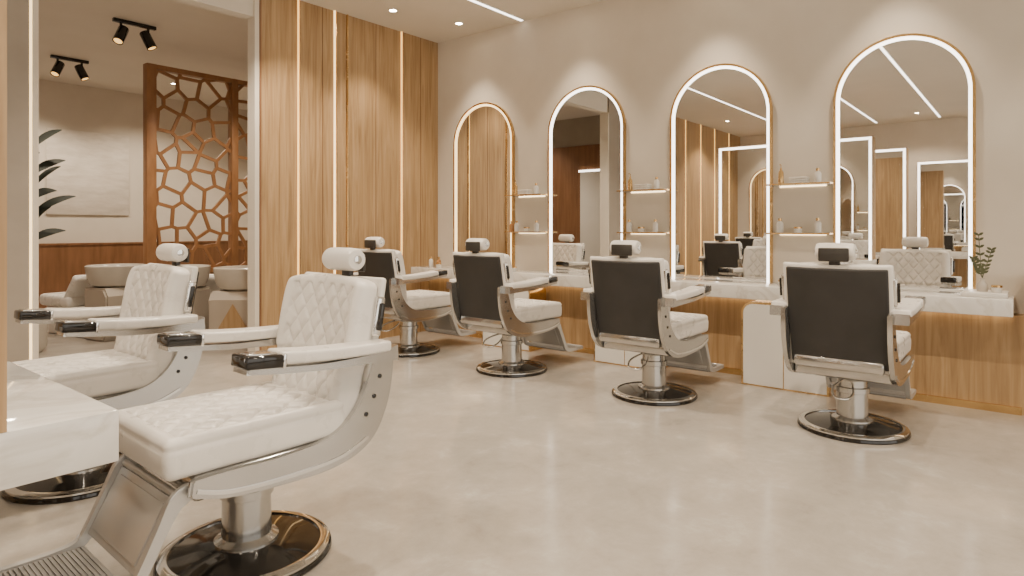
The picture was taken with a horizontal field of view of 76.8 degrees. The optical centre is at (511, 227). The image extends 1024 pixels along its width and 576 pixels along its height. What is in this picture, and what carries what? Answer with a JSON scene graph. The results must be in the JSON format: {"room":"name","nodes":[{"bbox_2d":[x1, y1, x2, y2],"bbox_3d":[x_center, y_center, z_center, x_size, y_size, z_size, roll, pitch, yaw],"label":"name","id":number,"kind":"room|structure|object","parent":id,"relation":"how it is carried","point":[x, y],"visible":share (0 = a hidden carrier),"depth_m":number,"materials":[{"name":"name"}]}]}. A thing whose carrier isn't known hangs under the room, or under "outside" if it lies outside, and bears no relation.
{"room":"salon","nodes":[
{"label":"salon","id":0,"kind":"room"},
{"bbox_2d":[7,0,28,361],"bbox_3d":[-3.970,-0.520,4.339,0.150,3.540,1.165,0,0,39],"label":"wall","id":1,"kind":"structure","parent":0,"point":[17,10],"depth_m":4.69,"materials":[{"name":"beige paint"}]},
{"bbox_2d":[29,0,31,359],"bbox_3d":[-3.598,-0.375,4.801,0.150,3.250,0.015,0,0,39],"label":"trim","id":2,"kind":"structure","parent":1,"relation":"attached to","point":[30,1],"depth_m":4.75,"materials":[{"name":"beige"}]},
{"bbox_2d":[32,0,38,358],"bbox_3d":[-3.578,-0.375,4.818,0.160,3.250,0.037,0,0,39],"label":"trim","id":3,"kind":"structure","parent":1,"relation":"attached to","point":[35,3],"depth_m":4.77,"materials":[{"name":"paint"}]},
{"bbox_2d":[39,79,247,243],"bbox_3d":[-7.120,-0.520,10.245,0.150,3.540,7.400,0,0,39],"label":"wall","id":4,"kind":"structure","parent":0,"point":[65,106],"depth_m":11.00,"materials":[{"name":"paint"}]},
{"bbox_2d":[46,128,128,215],"bbox_3d":[-6.841,-0.880,10.451,0.025,1.340,1.170,0,0,39],"label":"wall picture","id":5,"kind":"object","parent":4,"relation":"attached to","point":[95,170],"depth_m":10.43,"materials":[{"name":"paint"}]},
{"bbox_2d":[39,242,247,307],"bbox_3d":[-7.003,0.760,10.247,0.030,0.980,7.250,0,0,39],"label":"wainscoting","id":6,"kind":"structure","parent":4,"relation":"attached to","point":[58,264],"depth_m":10.37,"materials":[{"name":"brown wood"}]},
{"bbox_2d":[39,240,247,245],"bbox_3d":[-6.997,0.255,10.242,0.045,0.030,7.250,0,0,39],"label":"trim","id":7,"kind":"structure","parent":4,"relation":"attached to","point":[238,240],"depth_m":10.74,"materials":[{"name":"brown wood"}]},
{"bbox_2d":[172,0,252,19],"bbox_3d":[-3.038,-2.145,5.495,0.150,0.290,1.695,0,0,39],"label":"lintel","id":8,"kind":"object","parent":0,"point":[243,9],"visible":1,"depth_m":5.94,"materials":[{"name":"paint"}]},
{"bbox_2d":[248,0,258,350],"bbox_3d":[-2.460,-0.520,6.146,0.130,3.540,0.045,0,0,39],"label":"wall pillar","id":9,"kind":"structure","parent":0,"point":[253,22],"depth_m":6.11,"materials":[{"name":"paint"}]},
{"bbox_2d":[39,0,604,109],"bbox_3d":[-2.383,-2.340,3.337,16.300,0.100,12.600,0,0,39],"label":"ceiling","id":10,"kind":"structure","parent":0,"point":[186,37],"depth_m":7.49,"materials":[{"name":"paint"}]},
{"bbox_2d":[50,54,89,80],"bbox_3d":[-5.957,-2.148,8.698,0.159,0.284,0.454,0,0,39],"label":"track spotlight","id":11,"kind":"object","parent":10,"relation":"attached to","point":[56,70],"visible":1,"depth_m":8.68,"materials":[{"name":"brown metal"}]},
{"bbox_2d":[112,17,156,50],"bbox_3d":[-4.203,-2.148,7.193,0.159,0.284,0.454,0,0,39],"label":"track spotlight","id":12,"kind":"object","parent":10,"relation":"attached to","point":[122,31],"visible":1,"depth_m":7.16,"materials":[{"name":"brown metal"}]},
{"bbox_2d":[388,8,397,12],"bbox_3d":[-1.251,-2.287,6.793,0.110,0.006,0.110,0,0,39],"label":"recessed light","id":13,"kind":"object","parent":10,"relation":"in","point":[391,9],"visible":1,"depth_m":6.79,"materials":[{"name":"white paint"}]},
{"bbox_2d":[469,0,524,20],"bbox_3d":[-3.094,-2.284,3.140,0.056,0.012,10.240,0,0,39],"label":"recessed light","id":14,"kind":"object","parent":10,"relation":"in","point":[474,1],"visible":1,"depth_m":6.76,"materials":[{"name":"white"}]},
{"bbox_2d":[261,0,437,349],"bbox_3d":[-1.679,-0.520,7.177,0.150,3.540,2.540,0,0,39],"label":"wall","id":15,"kind":"structure","parent":0,"point":[374,50],"depth_m":6.89,"materials":[{"name":"brown wood"}]},
{"bbox_2d":[259,0,260,349],"bbox_3d":[-2.399,-0.520,6.139,0.035,3.540,0.018,0,0,39],"label":"trim","id":16,"kind":"structure","parent":15,"relation":"attached to","point":[259,0],"depth_m":6.12,"materials":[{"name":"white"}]},
{"bbox_2d":[297,0,298,274],"bbox_3d":[-2.142,-0.520,6.474,0.014,3.540,0.011,0,0,39],"label":"trim","id":17,"kind":"structure","parent":15,"relation":"attached to","point":[297,0],"depth_m":6.47,"materials":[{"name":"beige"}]},
{"bbox_2d":[299,0,299,274],"bbox_3d":[-2.134,-0.520,6.482,0.016,3.540,0.008,0,0,39],"label":"trim","id":18,"kind":"structure","parent":15,"relation":"attached to","point":[299,0],"depth_m":6.47,"materials":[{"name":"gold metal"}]},
{"bbox_2d":[322,7,322,272],"bbox_3d":[-1.965,-0.520,6.701,0.003,3.540,0.006,0,0,39],"label":"trim","id":19,"kind":"structure","parent":15,"relation":"attached to","point":[322,7],"depth_m":6.70,"materials":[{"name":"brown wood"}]},
{"bbox_2d":[334,10,335,273],"bbox_3d":[-1.870,-0.520,6.811,0.014,3.540,0.013,0,0,39],"label":"trim","id":20,"kind":"structure","parent":15,"relation":"attached to","point":[334,10],"depth_m":6.80,"materials":[{"name":"beige"}]},
{"bbox_2d":[336,11,336,273],"bbox_3d":[-1.860,-0.520,6.820,0.018,3.540,0.010,0,0,39],"label":"trim","id":21,"kind":"structure","parent":15,"relation":"attached to","point":[336,11],"depth_m":6.82,"materials":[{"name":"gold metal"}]},
{"bbox_2d":[346,14,347,247],"bbox_3d":[-1.767,-0.520,6.933,0.020,3.540,0.012,0,0,39],"label":"trim","id":22,"kind":"structure","parent":15,"relation":"attached to","point":[347,14],"depth_m":6.92,"materials":[{"name":"gold metal"}]},
{"bbox_2d":[401,31,401,252],"bbox_3d":[-1.288,-0.520,7.532,0.014,3.540,0.011,0,0,39],"label":"trim","id":23,"kind":"structure","parent":15,"relation":"attached to","point":[401,31],"depth_m":7.52,"materials":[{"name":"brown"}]},
{"bbox_2d":[402,32,402,255],"bbox_3d":[-1.280,-0.520,7.541,0.016,3.540,0.008,0,0,39],"label":"trim","id":24,"kind":"structure","parent":15,"relation":"attached to","point":[402,32],"depth_m":7.53,"materials":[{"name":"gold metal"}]},
{"bbox_2d":[420,38,420,331],"bbox_3d":[-1.099,-0.520,7.775,0.003,3.540,0.006,0,0,39],"label":"trim","id":25,"kind":"structure","parent":15,"relation":"attached to","point":[420,38],"depth_m":7.77,"materials":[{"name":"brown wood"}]},
{"bbox_2d":[0,331,1023,575],"bbox_3d":[-2.383,1.300,3.337,16.300,0.100,12.600,0,0,39],"label":"floor","id":26,"kind":"structure","parent":0,"point":[464,471],"depth_m":3.11,"materials":[{"name":"stone"}]},
{"bbox_2d":[39,129,75,351],"bbox_3d":[-4.896,0.076,6.494,0.702,2.347,0.828,0,0,27],"label":"potted plant","id":27,"kind":"object","parent":26,"relation":"on","point":[43,328],"visible":0.17,"depth_m":6.61,"materials":[{"name":"green plant"}]},
{"bbox_2d":[0,0,118,490],"bbox_3d":[-1.650,-0.060,1.698,0.980,2.620,0.770,0,0,39],"label":"station","id":28,"kind":"object","parent":26,"relation":"on","point":[49,429],"visible":1,"depth_m":1.58,"materials":[{"name":"stone"}]},
{"bbox_2d":[39,263,143,341],"bbox_3d":[-4.891,0.835,7.582,1.430,0.830,0.600,0,0,29],"label":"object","id":29,"kind":"object","parent":26,"relation":"on","point":[103,285],"visible":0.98,"depth_m":7.18,"materials":[{"name":"white leather"}]},
{"bbox_2d":[84,263,143,287],"bbox_3d":[-4.528,0.545,7.382,0.600,0.250,0.600,0,0,29],"label":"basin","id":30,"kind":"object","parent":29,"relation":"in","point":[97,275],"depth_m":7.14,"materials":[{"name":"beige ceramic"}]},
{"bbox_2d":[1,243,204,504],"bbox_3d":[-2.231,0.667,3.127,0.746,1.165,1.250,0,0,39],"label":"barber chair","id":31,"kind":"object","parent":26,"relation":"on","point":[157,298],"visible":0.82,"depth_m":3.24,"materials":[{"name":"white leather"}]},
{"bbox_2d":[143,63,247,273],"bbox_3d":[-3.801,-0.400,8.983,0.120,3.300,2.435,0,0,39],"label":"lattice screen","id":32,"kind":"object","parent":26,"relation":"on","point":[151,113],"visible":0.49,"depth_m":8.47,"materials":[{"name":"brown wood"}]},
{"bbox_2d":[0,247,398,575],"bbox_3d":[-1.102,0.667,2.383,0.746,1.165,1.250,0,0,41],"label":"barber chair","id":33,"kind":"object","parent":26,"relation":"on","point":[326,397],"visible":1,"depth_m":2.36,"materials":[{"name":"white leather"}]},
{"bbox_2d":[180,264,220,328],"bbox_3d":[-3.690,0.835,7.603,0.600,0.830,1.430,0,0,-1],"label":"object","id":34,"kind":"object","parent":26,"relation":"on","point":[206,284],"visible":0.23,"depth_m":7.19,"materials":[{"name":"white leather"}]},
{"bbox_2d":[180,264,210,287],"bbox_3d":[-3.682,0.545,7.188,0.600,0.250,0.600,0,0,-1],"label":"basin","id":35,"kind":"object","parent":34,"relation":"in","point":[204,270],"depth_m":7.16,"materials":[{"name":"beige ceramic"}]},
{"bbox_2d":[209,265,247,328],"bbox_3d":[-2.917,0.835,7.415,0.600,0.830,1.430,0,0,-1],"label":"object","id":36,"kind":"object","parent":26,"relation":"on","point":[228,306],"visible":0.35,"depth_m":6.72,"materials":[{"name":"beige ceramic"}]},
{"bbox_2d":[213,265,247,290],"bbox_3d":[-2.909,0.545,7.000,0.600,0.250,0.600,0,0,-1],"label":"basin","id":37,"kind":"object","parent":36,"relation":"in","point":[227,278],"depth_m":6.74,"materials":[{"name":"beige ceramic"}]},
{"bbox_2d":[354,237,475,357],"bbox_3d":[-0.966,0.667,6.637,0.746,1.165,1.250,0,0,39],"label":"barber chair","id":38,"kind":"object","parent":26,"relation":"on","point":[428,307],"visible":0.8,"depth_m":6.25,"materials":[{"name":"white leather"}]},
{"bbox_2d":[482,287,545,351],"bbox_3d":[0.017,0.918,6.835,0.650,0.664,0.283,0,0,39],"label":"base cabinet","id":39,"kind":"object","parent":26,"relation":"on","point":[538,294],"visible":0.17,"depth_m":6.65,"materials":[{"name":"white"}]},
{"bbox_2d":[446,238,582,377],"bbox_3d":[0.081,0.667,5.792,0.746,1.165,1.250,0,0,41],"label":"barber chair","id":40,"kind":"object","parent":26,"relation":"on","point":[483,289],"visible":1,"depth_m":5.44,"materials":[{"name":"white leather"}]},
{"bbox_2d":[573,347,593,353],"bbox_3d":[0.721,1.223,6.472,0.236,0.054,0.022,0,0,39],"label":"baseboard","id":41,"kind":"structure","parent":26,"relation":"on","point":[585,350],"depth_m":6.44,"materials":[{"name":"brown wood"}]},
{"bbox_2d":[594,307,671,367],"bbox_3d":[1.106,0.918,5.955,0.650,0.664,0.283,0,0,39],"label":"base cabinet","id":42,"kind":"object","parent":26,"relation":"on","point":[603,355],"visible":0.07,"depth_m":5.90,"materials":[{"name":"white"}]},
{"bbox_2d":[581,240,723,405],"bbox_3d":[1.143,0.667,4.935,0.746,1.165,1.250,0,0,39],"label":"barber chair","id":43,"kind":"object","parent":26,"relation":"on","point":[630,300],"visible":1,"depth_m":4.56,"materials":[{"name":"white leather"}]},
{"bbox_2d":[716,367,740,374],"bbox_3d":[1.863,1.222,5.550,0.208,0.054,0.022,0,0,39],"label":"baseboard","id":44,"kind":"structure","parent":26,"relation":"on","point":[728,370],"depth_m":5.53,"materials":[{"name":"brown wood"}]},
{"bbox_2d":[741,300,835,396],"bbox_3d":[2.180,0.918,5.088,0.650,0.664,0.283,0,0,39],"label":"base cabinet","id":45,"kind":"object","parent":26,"relation":"on","point":[762,358],"visible":0.49,"depth_m":5.06,"materials":[{"name":"white"}]},
{"bbox_2d":[769,243,925,444],"bbox_3d":[2.203,0.667,4.130,0.746,1.165,1.250,0,0,39],"label":"barber chair","id":46,"kind":"object","parent":26,"relation":"on","point":[839,320],"visible":1,"depth_m":3.74,"materials":[{"name":"white leather"}]},
{"bbox_2d":[906,393,1021,415],"bbox_3d":[3.143,1.223,4.517,0.659,0.055,0.022,0,0,39],"label":"baseboard","id":47,"kind":"structure","parent":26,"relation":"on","point":[1006,409],"depth_m":4.48,"materials":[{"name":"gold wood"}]},
{"bbox_2d":[438,0,1023,313],"bbox_3d":[2.919,-0.520,5.001,9.740,3.540,0.150,0,0,39],"label":"wall","id":48,"kind":"structure","parent":0,"point":[642,52],"depth_m":5.66,"materials":[{"name":"paint"}]},
{"bbox_2d":[453,102,514,265],"bbox_3d":[-0.337,-0.498,7.511,0.924,1.917,0.034,0,0,39],"label":"arched mirror","id":49,"kind":"object","parent":48,"relation":"attached to","point":[484,136],"visible":0.98,"depth_m":7.48,"materials":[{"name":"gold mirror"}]},
{"bbox_2d":[505,194,547,196],"bbox_3d":[0.163,-0.352,7.017,0.490,0.020,0.175,0,0,39],"label":"wall shelf","id":50,"kind":"object","parent":48,"relation":"attached to","point":[518,195],"visible":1,"depth_m":6.95,"materials":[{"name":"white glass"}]},
{"bbox_2d":[514,180,517,194],"bbox_3d":[0.037,-0.444,7.097,0.054,0.167,0.046,0,0,-17],"label":"pump bottle","id":51,"kind":"object","parent":50,"relation":"on","point":[515,185],"visible":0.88,"depth_m":7.08,"materials":[{"name":"gold metal"}]},
{"bbox_2d":[518,189,532,193],"bbox_3d":[0.144,-0.388,7.013,0.140,0.055,0.100,0,0,39],"label":"folded towel","id":52,"kind":"object","parent":50,"relation":"on","point":[526,191],"visible":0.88,"depth_m":6.97,"materials":[{"name":"white fabric"}]},
{"bbox_2d":[534,183,538,193],"bbox_3d":[0.260,-0.421,6.930,0.052,0.122,0.052,0,0,39],"label":"bottle","id":53,"kind":"object","parent":50,"relation":"on","point":[536,188],"visible":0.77,"depth_m":6.91,"materials":[{"name":"white paint"}]},
{"bbox_2d":[505,231,547,232],"bbox_3d":[0.163,0.048,7.017,0.490,0.020,0.175,0,0,39],"label":"wall shelf","id":54,"kind":"object","parent":48,"relation":"attached to","point":[505,231],"visible":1,"depth_m":6.95,"materials":[{"name":"beige"}]},
{"bbox_2d":[509,221,513,230],"bbox_3d":[-0.003,-0.021,7.161,0.052,0.122,0.052,0,0,39],"label":"bottle","id":55,"kind":"object","parent":54,"relation":"on","point":[511,226],"visible":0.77,"depth_m":7.14,"materials":[{"name":"orange glass"}]},
{"bbox_2d":[514,221,518,231],"bbox_3d":[0.052,-0.021,7.104,0.052,0.122,0.052,0,0,39],"label":"bottle","id":56,"kind":"object","parent":54,"relation":"on","point":[516,226],"visible":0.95,"depth_m":7.08,"materials":[{"name":"white paint"}]},
{"bbox_2d":[534,220,538,231],"bbox_3d":[0.262,-0.021,6.918,0.052,0.122,0.052,0,0,39],"label":"bottle","id":57,"kind":"object","parent":54,"relation":"on","point":[536,225],"visible":1,"depth_m":6.90,"materials":[{"name":"white paint"}]},
{"bbox_2d":[548,85,625,272],"bbox_3d":[0.752,-0.498,6.632,0.924,1.917,0.034,0,0,39],"label":"arched mirror","id":58,"kind":"object","parent":48,"relation":"attached to","point":[587,126],"visible":0.98,"depth_m":6.63,"materials":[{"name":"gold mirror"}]},
{"bbox_2d":[617,188,669,192],"bbox_3d":[1.253,-0.352,6.137,0.490,0.020,0.175,0,0,39],"label":"wall shelf","id":59,"kind":"object","parent":48,"relation":"attached to","point":[663,189],"visible":1,"depth_m":6.12,"materials":[{"name":"beige"}]},
{"bbox_2d":[628,173,632,189],"bbox_3d":[1.138,-0.444,6.235,0.054,0.167,0.046,0,0,-17],"label":"pump bottle","id":60,"kind":"object","parent":59,"relation":"on","point":[630,185],"visible":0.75,"depth_m":6.22,"materials":[{"name":"gold metal"}]},
{"bbox_2d":[634,184,651,189],"bbox_3d":[1.244,-0.388,6.130,0.140,0.055,0.100,0,0,39],"label":"folded towel","id":61,"kind":"object","parent":59,"relation":"on","point":[636,186],"visible":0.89,"depth_m":6.09,"materials":[{"name":"white fabric"}]},
{"bbox_2d":[654,177,659,188],"bbox_3d":[1.359,-0.421,6.066,0.052,0.122,0.052,0,0,39],"label":"bottle","id":62,"kind":"object","parent":59,"relation":"on","point":[656,182],"visible":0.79,"depth_m":6.04,"materials":[{"name":"white paint"}]},
{"bbox_2d":[617,232,669,233],"bbox_3d":[1.253,0.048,6.137,0.490,0.020,0.175,0,0,39],"label":"wall shelf","id":63,"kind":"object","parent":48,"relation":"attached to","point":[617,232],"visible":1,"depth_m":6.02,"materials":[{"name":"beige"}]},
{"bbox_2d":[627,220,631,231],"bbox_3d":[1.131,-0.021,6.228,0.052,0.122,0.052,0,0,39],"label":"bottle","id":64,"kind":"object","parent":63,"relation":"on","point":[629,225],"visible":0.92,"depth_m":6.21,"materials":[{"name":"white paint"}]},
{"bbox_2d":[638,227,644,231],"bbox_3d":[1.228,0.015,6.137,0.062,0.050,0.062,0,0,39],"label":"jar","id":65,"kind":"object","parent":63,"relation":"on","point":[640,229],"visible":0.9,"depth_m":6.11,"materials":[{"name":"white paint"}]},
{"bbox_2d":[653,219,657,231],"bbox_3d":[1.343,-0.021,6.053,0.052,0.122,0.052,0,0,39],"label":"bottle","id":66,"kind":"object","parent":63,"relation":"on","point":[655,224],"visible":0.84,"depth_m":6.03,"materials":[{"name":"white paint"}]},
{"bbox_2d":[411,265,1014,316],"bbox_3d":[1.135,0.521,6.055,5.639,0.122,0.449,0,0,39],"label":"countertop","id":67,"kind":"structure","parent":48,"relation":"attached to","point":[936,301],"depth_m":5.14,"materials":[{"name":"beige"}]},
{"bbox_2d":[429,257,432,266],"bbox_3d":[-0.958,0.399,7.649,0.052,0.122,0.052,0,0,39],"label":"bottle","id":68,"kind":"object","parent":67,"relation":"on","point":[430,259],"visible":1,"depth_m":7.63,"materials":[{"name":"white paint"}]},
{"bbox_2d":[961,289,1008,298],"bbox_3d":[3.212,0.445,4.385,0.250,0.030,0.300,0,0,39],"label":"tray","id":69,"kind":"object","parent":67,"relation":"on","point":[966,292],"visible":0.97,"depth_m":4.29,"materials":[{"name":"white paint"}]},
{"bbox_2d":[969,232,996,291],"bbox_3d":[3.193,0.230,4.389,0.068,0.401,0.142,0,0,-30],"label":"vase","id":70,"kind":"object","parent":69,"relation":"on","point":[982,286],"visible":1,"depth_m":4.38,"materials":[{"name":"beige ceramic"}]},
{"bbox_2d":[991,285,1002,292],"bbox_3d":[3.225,0.405,4.298,0.062,0.050,0.062,0,0,39],"label":"jar","id":71,"kind":"object","parent":69,"relation":"on","point":[994,288],"visible":1,"depth_m":4.28,"materials":[{"name":"white ceramic"}]},
{"bbox_2d":[670,63,772,282],"bbox_3d":[1.842,-0.498,5.753,0.924,1.917,0.034,0,0,39],"label":"arched mirror","id":72,"kind":"object","parent":48,"relation":"attached to","point":[721,117],"visible":1,"depth_m":5.74,"materials":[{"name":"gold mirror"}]},
{"bbox_2d":[429,278,1023,414],"bbox_3d":[1.346,0.920,6.078,5.940,0.660,0.150,0,0,39],"label":"wood paneling","id":73,"kind":"structure","parent":48,"relation":"attached to","point":[980,358],"depth_m":4.60,"materials":[{"name":"brown wood"}]},
{"bbox_2d":[765,182,833,186],"bbox_3d":[2.342,-0.352,5.258,0.490,0.020,0.175,0,0,39],"label":"wall shelf","id":74,"kind":"object","parent":48,"relation":"attached to","point":[807,183],"visible":1,"depth_m":5.23,"materials":[{"name":"beige"}]},
{"bbox_2d":[778,164,783,183],"bbox_3d":[2.218,-0.444,5.336,0.054,0.167,0.046,0,0,-17],"label":"pump bottle","id":75,"kind":"object","parent":74,"relation":"on","point":[780,173],"visible":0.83,"depth_m":5.32,"materials":[{"name":"gold metal"}]},
{"bbox_2d":[789,176,809,182],"bbox_3d":[2.342,-0.388,5.267,0.140,0.055,0.100,0,0,39],"label":"folded towel","id":76,"kind":"object","parent":74,"relation":"on","point":[804,179],"visible":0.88,"depth_m":5.23,"materials":[{"name":"white fabric"}]},
{"bbox_2d":[814,168,820,181],"bbox_3d":[2.448,-0.421,5.172,0.052,0.122,0.052,0,0,39],"label":"bottle","id":77,"kind":"object","parent":74,"relation":"on","point":[817,175],"visible":0.81,"depth_m":5.15,"materials":[{"name":"white paint"}]},
{"bbox_2d":[765,233,833,234],"bbox_3d":[2.342,0.048,5.258,0.490,0.020,0.175,0,0,39],"label":"wall shelf","id":78,"kind":"object","parent":48,"relation":"attached to","point":[765,233],"visible":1,"depth_m":5.16,"materials":[{"name":"beige"}]},
{"bbox_2d":[777,218,782,232],"bbox_3d":[2.219,-0.021,5.349,0.052,0.122,0.052,0,0,39],"label":"bottle","id":79,"kind":"object","parent":78,"relation":"on","point":[779,224],"visible":1,"depth_m":5.33,"materials":[{"name":"white paint"}]},
{"bbox_2d":[794,227,801,232],"bbox_3d":[2.324,0.015,5.253,0.062,0.050,0.062,0,0,39],"label":"jar","id":80,"kind":"object","parent":78,"relation":"on","point":[796,229],"visible":1,"depth_m":5.23,"materials":[{"name":"white paint"}]},
{"bbox_2d":[814,218,820,232],"bbox_3d":[2.443,-0.021,5.162,0.052,0.122,0.052,0,0,39],"label":"bottle","id":81,"kind":"object","parent":78,"relation":"on","point":[817,225],"visible":0.94,"depth_m":5.14,"materials":[{"name":"white paint"}]},
{"bbox_2d":[833,33,975,291],"bbox_3d":[2.931,-0.498,4.873,0.924,1.917,0.034,0,0,39],"label":"arched mirror","id":82,"kind":"object","parent":48,"relation":"attached to","point":[904,106],"visible":0.98,"depth_m":4.84,"materials":[{"name":"clear mirror"}]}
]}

